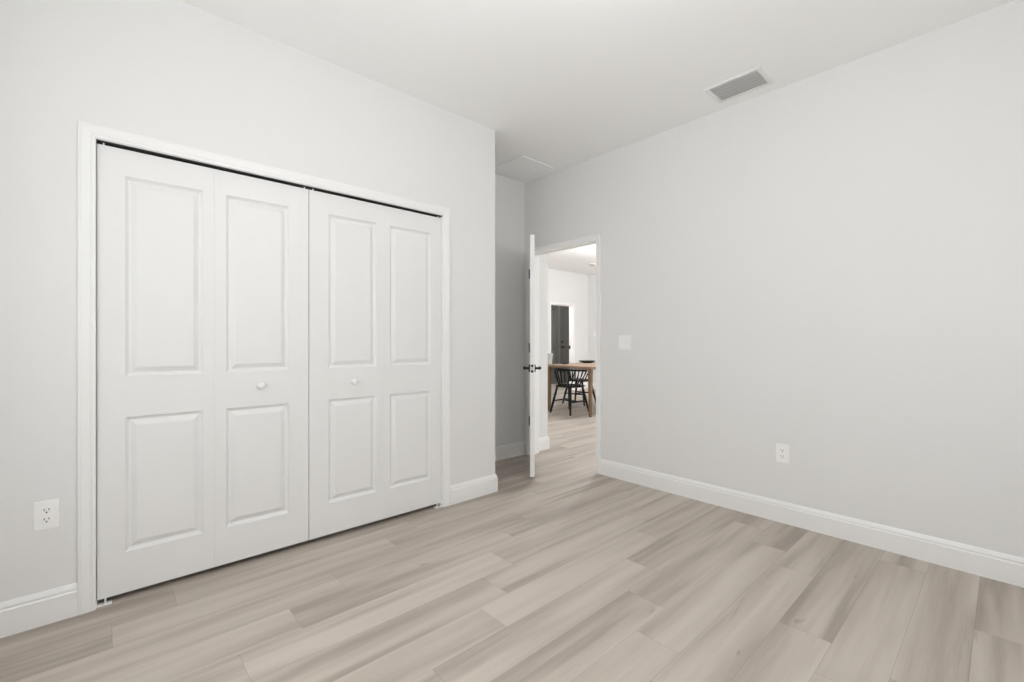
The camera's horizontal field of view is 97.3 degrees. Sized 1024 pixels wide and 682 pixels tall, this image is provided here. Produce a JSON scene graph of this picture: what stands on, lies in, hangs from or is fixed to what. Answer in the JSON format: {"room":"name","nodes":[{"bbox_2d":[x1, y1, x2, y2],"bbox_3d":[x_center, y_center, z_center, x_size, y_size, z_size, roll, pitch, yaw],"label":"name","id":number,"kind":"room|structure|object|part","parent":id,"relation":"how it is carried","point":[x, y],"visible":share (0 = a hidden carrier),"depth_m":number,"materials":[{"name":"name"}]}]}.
{"room":"empty bedroom","nodes":[
{"label":"empty bedroom","id":0,"kind":"room"},
{"bbox_2d":[96,147,96,553],"bbox_3d":[-1.573,-0.238,2.858,2.861,2.856,0.670,0,0,-42],"label":"wall","id":1,"kind":"structure","parent":0,"point":[96,147],"depth_m":2.52,"materials":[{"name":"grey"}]},
{"bbox_2d":[0,0,494,601],"bbox_3d":[-1.449,-0.238,2.841,2.921,2.856,0.700,0,0,-42],"label":"wall","id":2,"kind":"structure","parent":0,"point":[173,71],"depth_m":2.12,"materials":[{"name":"white paint"}]},
{"bbox_2d":[0,582,77,637],"bbox_3d":[-2.089,1.121,1.776,0.541,0.138,0.016,0,0,-42],"label":"baseboard","id":3,"kind":"structure","parent":2,"relation":"attached to","point":[21,614],"depth_m":1.87,"materials":[{"name":"white paint"}]},
{"bbox_2d":[33,499,59,531],"bbox_3d":[-1.960,0.733,1.898,0.077,0.120,0.008,0,0,-42],"label":"wall socket","id":4,"kind":"object","parent":2,"relation":"attached to","point":[46,514],"visible":1,"depth_m":1.90,"materials":[{"name":"white plastic"}]},
{"bbox_2d":[41,516,52,523],"bbox_3d":[-1.959,0.752,1.896,0.035,0.028,0.002,0,0,-42],"label":"receptacle","id":5,"kind":"object","parent":4,"relation":"attached to","point":[44,519],"depth_m":1.90,"materials":[{"name":"grey plastic"}]},
{"bbox_2d":[41,507,52,513],"bbox_3d":[-1.959,0.714,1.896,0.035,0.028,0.002,0,0,-42],"label":"receptacle","id":6,"kind":"object","parent":4,"relation":"attached to","point":[44,510],"depth_m":1.90,"materials":[{"name":"grey plastic"}]},
{"bbox_2d":[96,143,308,607],"bbox_3d":[-1.522,0.148,2.320,0.910,2.084,0.069,0,0,-42],"label":"door","id":7,"kind":"structure","parent":2,"relation":"in","point":[203,272],"depth_m":2.27,"materials":[{"name":"white paint"}]},
{"bbox_3d":[-1.361,0.241,2.444,0.034,0.034,0.035,0,0,-42],"label":"knob","id":8,"kind":"part","parent":7,"relation":"part of","materials":[{"name":"white paint"}]},
{"bbox_2d":[78,121,449,614],"bbox_3d":[-1.206,0.116,2.652,1.943,2.148,0.128,0,0,-42],"label":"door frame","id":9,"kind":"structure","parent":2,"relation":"attached to","point":[88,133],"depth_m":1.99,"materials":[{"name":"white paint"}]},
{"bbox_2d":[96,139,441,217],"bbox_3d":[-1.192,-0.896,2.637,1.824,0.005,0.049,0,0,-42],"label":"door track","id":10,"kind":"object","parent":2,"relation":"attached to","point":[97,140],"visible":1,"depth_m":2.42,"materials":[{"name":"grey metal"}]},
{"bbox_2d":[309,189,441,539],"bbox_3d":[-0.846,0.148,2.935,0.910,2.084,0.069,0,0,-42],"label":"door","id":11,"kind":"structure","parent":2,"relation":"in","point":[375,269],"depth_m":2.88,"materials":[{"name":"white paint"}]},
{"bbox_2d":[450,474,497,504],"bbox_3d":[-0.520,1.121,3.677,0.452,0.138,0.716,0,0,-42],"label":"baseboard","id":12,"kind":"structure","parent":2,"relation":"attached to","point":[464,491],"depth_m":3.40,"materials":[{"name":"white paint"}]},
{"bbox_2d":[495,174,524,446],"bbox_3d":[-0.302,-0.238,4.413,1.112,2.856,0.080,0,0,-42],"label":"wall","id":13,"kind":"structure","parent":0,"point":[509,193],"depth_m":4.61,"materials":[{"name":"white paint"}]},
{"bbox_2d":[495,441,525,460],"bbox_3d":[-0.229,1.121,4.415,1.002,0.138,0.016,0,0,-42],"label":"baseboard","id":14,"kind":"structure","parent":13,"relation":"attached to","point":[506,451],"depth_m":4.60,"materials":[{"name":"white paint"}]},
{"bbox_2d":[0,383,1023,681],"bbox_3d":[1.557,1.220,5.629,11.120,0.060,10.630,0,0,-42],"label":"floor","id":15,"kind":"structure","parent":0,"point":[569,571],"depth_m":2.01,"materials":[{"name":"wood"}]},
{"bbox_2d":[550,368,588,415],"bbox_3d":[0.960,0.817,7.492,0.512,0.746,0.596,0,0,-42],"label":"spindle chair","id":16,"kind":"object","parent":15,"relation":"on","point":[569,386],"visible":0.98,"depth_m":7.35,"materials":[{"name":"black wood"}]},
{"bbox_3d":[0.697,0.970,7.496,0.143,0.440,0.040,0,0,-4],"label":"leg","id":17,"kind":"part","parent":16,"relation":"part of","materials":[{"name":"black wood"}]},
{"bbox_3d":[0.962,0.746,7.494,0.430,0.032,0.453,0,0,-42],"label":"seat","id":18,"kind":"part","parent":16,"relation":"part of","materials":[{"name":"black wood"}]},
{"bbox_3d":[0.939,0.970,7.230,0.040,0.440,0.143,0,0,9],"label":"leg","id":19,"kind":"part","parent":16,"relation":"part of","materials":[{"name":"black wood"}]},
{"bbox_3d":[0.913,0.473,7.449,0.384,0.058,0.596,0,0,-42],"label":"crest rail","id":20,"kind":"part","parent":16,"relation":"part of","materials":[{"name":"black wood"}]},
{"bbox_3d":[1.226,0.970,7.492,0.143,0.440,0.040,0,0,-4],"label":"leg","id":21,"kind":"part","parent":16,"relation":"part of","materials":[{"name":"black wood"}]},
{"bbox_2d":[548,362,595,416],"bbox_3d":[1.577,0.796,7.962,1.850,0.788,0.985,0,0,-42],"label":"dining table","id":22,"kind":"object","parent":15,"relation":"on","point":[590,367],"visible":0.41,"depth_m":7.35,"materials":[{"name":"brown wood"}]},
{"bbox_3d":[0.639,0.813,7.700,0.062,0.754,0.062,0,0,-42],"label":"leg","id":23,"kind":"part","parent":22,"relation":"part of","materials":[{"name":"brown wood"}]},
{"bbox_2d":[548,353,552,364],"bbox_3d":[0.649,0.306,7.714,0.124,0.190,0.124,0,0,-42],"label":"glass vase","id":24,"kind":"object","parent":22,"relation":"on","point":[550,355],"visible":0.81,"depth_m":7.68,"materials":[{"name":"white"}]},
{"bbox_2d":[579,360,594,362],"bbox_3d":[1.383,0.382,8.316,0.310,0.039,0.310,0,0,-42],"label":"shallow bowl","id":25,"kind":"object","parent":22,"relation":"on","point":[582,361],"visible":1,"depth_m":8.25,"materials":[{"name":"black ceramic"}]},
{"bbox_3d":[1.228,0.813,7.053,0.062,0.754,0.062,0,0,-42],"label":"leg","id":26,"kind":"part","parent":22,"relation":"part of","materials":[{"name":"brown wood"}]},
{"bbox_2d":[562,371,595,405],"bbox_3d":[1.283,0.817,8.574,0.512,0.746,0.596,0,0,41],"label":"spindle chair","id":27,"kind":"object","parent":15,"relation":"on","point":[570,377],"visible":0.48,"depth_m":8.55,"materials":[{"name":"black wood"}]},
{"bbox_3d":[1.021,0.970,8.563,0.143,0.440,0.039,0,0,2],"label":"leg","id":28,"kind":"part","parent":27,"relation":"part of","materials":[{"name":"black wood"}]},
{"bbox_3d":[1.285,0.746,8.572,0.430,0.032,0.453,0,0,41],"label":"seat","id":29,"kind":"part","parent":27,"relation":"part of","materials":[{"name":"black wood"}]},
{"bbox_2d":[539,254,547,437],"bbox_3d":[-0.928,-0.238,6.264,0.220,2.856,3.685,0,0,-42],"label":"wall","id":30,"kind":"structure","parent":0,"point":[543,259],"depth_m":4.93,"materials":[{"name":"white paint"}]},
{"bbox_2d":[539,436,549,450],"bbox_3d":[-0.910,1.121,6.270,0.218,0.138,3.700,0,0,-42],"label":"baseboard","id":31,"kind":"structure","parent":30,"relation":"attached to","point":[544,442],"depth_m":4.92,"materials":[{"name":"white paint"}]},
{"bbox_2d":[548,269,587,383],"bbox_3d":[0.410,-0.238,10.054,6.860,2.856,0.120,0,0,-42],"label":"wall","id":32,"kind":"structure","parent":0,"point":[563,286],"depth_m":11.04,"materials":[{"name":"white paint"}]},
{"bbox_2d":[549,302,574,389],"bbox_3d":[1.153,0.143,10.719,0.903,2.094,0.138,0,0,-42],"label":"door frame","id":33,"kind":"structure","parent":32,"relation":"attached to","point":[571,306],"depth_m":10.95,"materials":[{"name":"white paint"}]},
{"bbox_2d":[588,274,595,382],"bbox_3d":[5.115,-0.238,7.900,0.100,2.856,9.400,0,0,-42],"label":"wall","id":34,"kind":"structure","parent":0,"point":[592,277],"depth_m":11.24,"materials":[{"name":"white paint"}]},
{"bbox_2d":[577,383,595,389],"bbox_3d":[4.848,1.121,7.724,0.531,0.138,9.300,0,0,-42],"label":"baseboard","id":35,"kind":"structure","parent":34,"relation":"attached to","point":[585,384],"depth_m":11.20,"materials":[{"name":"white paint"}]},
{"bbox_2d":[179,0,1014,274],"bbox_3d":[1.557,-1.706,5.629,11.320,0.080,10.830,0,0,-42],"label":"ceiling","id":36,"kind":"structure","parent":0,"point":[560,84],"depth_m":2.57,"materials":[{"name":"white paint"}]},
{"bbox_2d":[495,155,553,179],"bbox_3d":[0.105,-1.662,4.341,0.430,0.008,0.430,0,0,-42],"label":"ceiling hatch","id":37,"kind":"object","parent":36,"relation":"attached to","point":[522,167],"visible":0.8,"depth_m":4.33,"materials":[{"name":"white paint"}]},
{"bbox_2d":[703,66,773,102],"bbox_3d":[1.478,-1.660,2.941,0.255,0.013,0.350,0,0,-42],"label":"ceiling vent","id":38,"kind":"object","parent":36,"relation":"in","point":[756,78],"visible":1,"depth_m":2.92,"materials":[{"name":"white metal"}]},
{"bbox_2d":[525,0,1023,557],"bbox_3d":[1.609,-0.238,3.227,0.117,2.856,4.407,0,0,-42],"label":"wall","id":39,"kind":"structure","parent":0,"point":[828,266],"depth_m":2.75,"materials":[{"name":"white paint"}]},
{"bbox_2d":[523,235,540,476],"bbox_3d":[0.187,0.126,4.256,0.162,2.060,0.862,0,0,2],"label":"door","id":40,"kind":"structure","parent":39,"relation":"in","point":[532,367],"depth_m":3.83,"materials":[{"name":"white paint"}]},
{"bbox_2d":[526,234,600,473],"bbox_3d":[0.521,0.115,4.421,0.152,2.151,0.947,0,0,-42],"label":"door frame","id":41,"kind":"structure","parent":39,"relation":"attached to","point":[593,239],"depth_m":4.55,"materials":[{"name":"white paint"}]},
{"bbox_2d":[619,335,630,349],"bbox_3d":[0.961,0.012,3.844,0.010,0.120,0.123,0,0,-42],"label":"light switch","id":42,"kind":"object","parent":39,"relation":"attached to","point":[624,340],"visible":1,"depth_m":3.84,"materials":[{"name":"white plastic"}]},
{"bbox_2d":[776,443,788,463],"bbox_3d":[1.773,0.737,2.953,0.008,0.120,0.077,0,0,-42],"label":"wall socket","id":43,"kind":"object","parent":39,"relation":"attached to","point":[782,451],"visible":1,"depth_m":2.95,"materials":[{"name":"white plastic"}]},
{"bbox_2d":[600,459,1023,587],"bbox_3d":[1.883,1.121,2.826,0.016,0.138,3.245,0,0,-42],"label":"baseboard","id":44,"kind":"structure","parent":39,"relation":"attached to","point":[994,565],"depth_m":2.70,"materials":[{"name":"white paint"}]},
{"bbox_3d":[1.208,-0.238,11.599,3.800,2.856,1.330,0,0,-42],"label":"wall","id":45,"kind":"structure","parent":0,"visible":0},
{"bbox_2d":[551,305,568,383],"bbox_3d":[1.306,-0.030,12.450,1.890,2.420,0.112,0,0,-42],"label":"door","id":46,"kind":"structure","parent":45,"relation":"in","point":[559,314],"depth_m":12.45,"materials":[{"name":"grey paint"}]}
]}

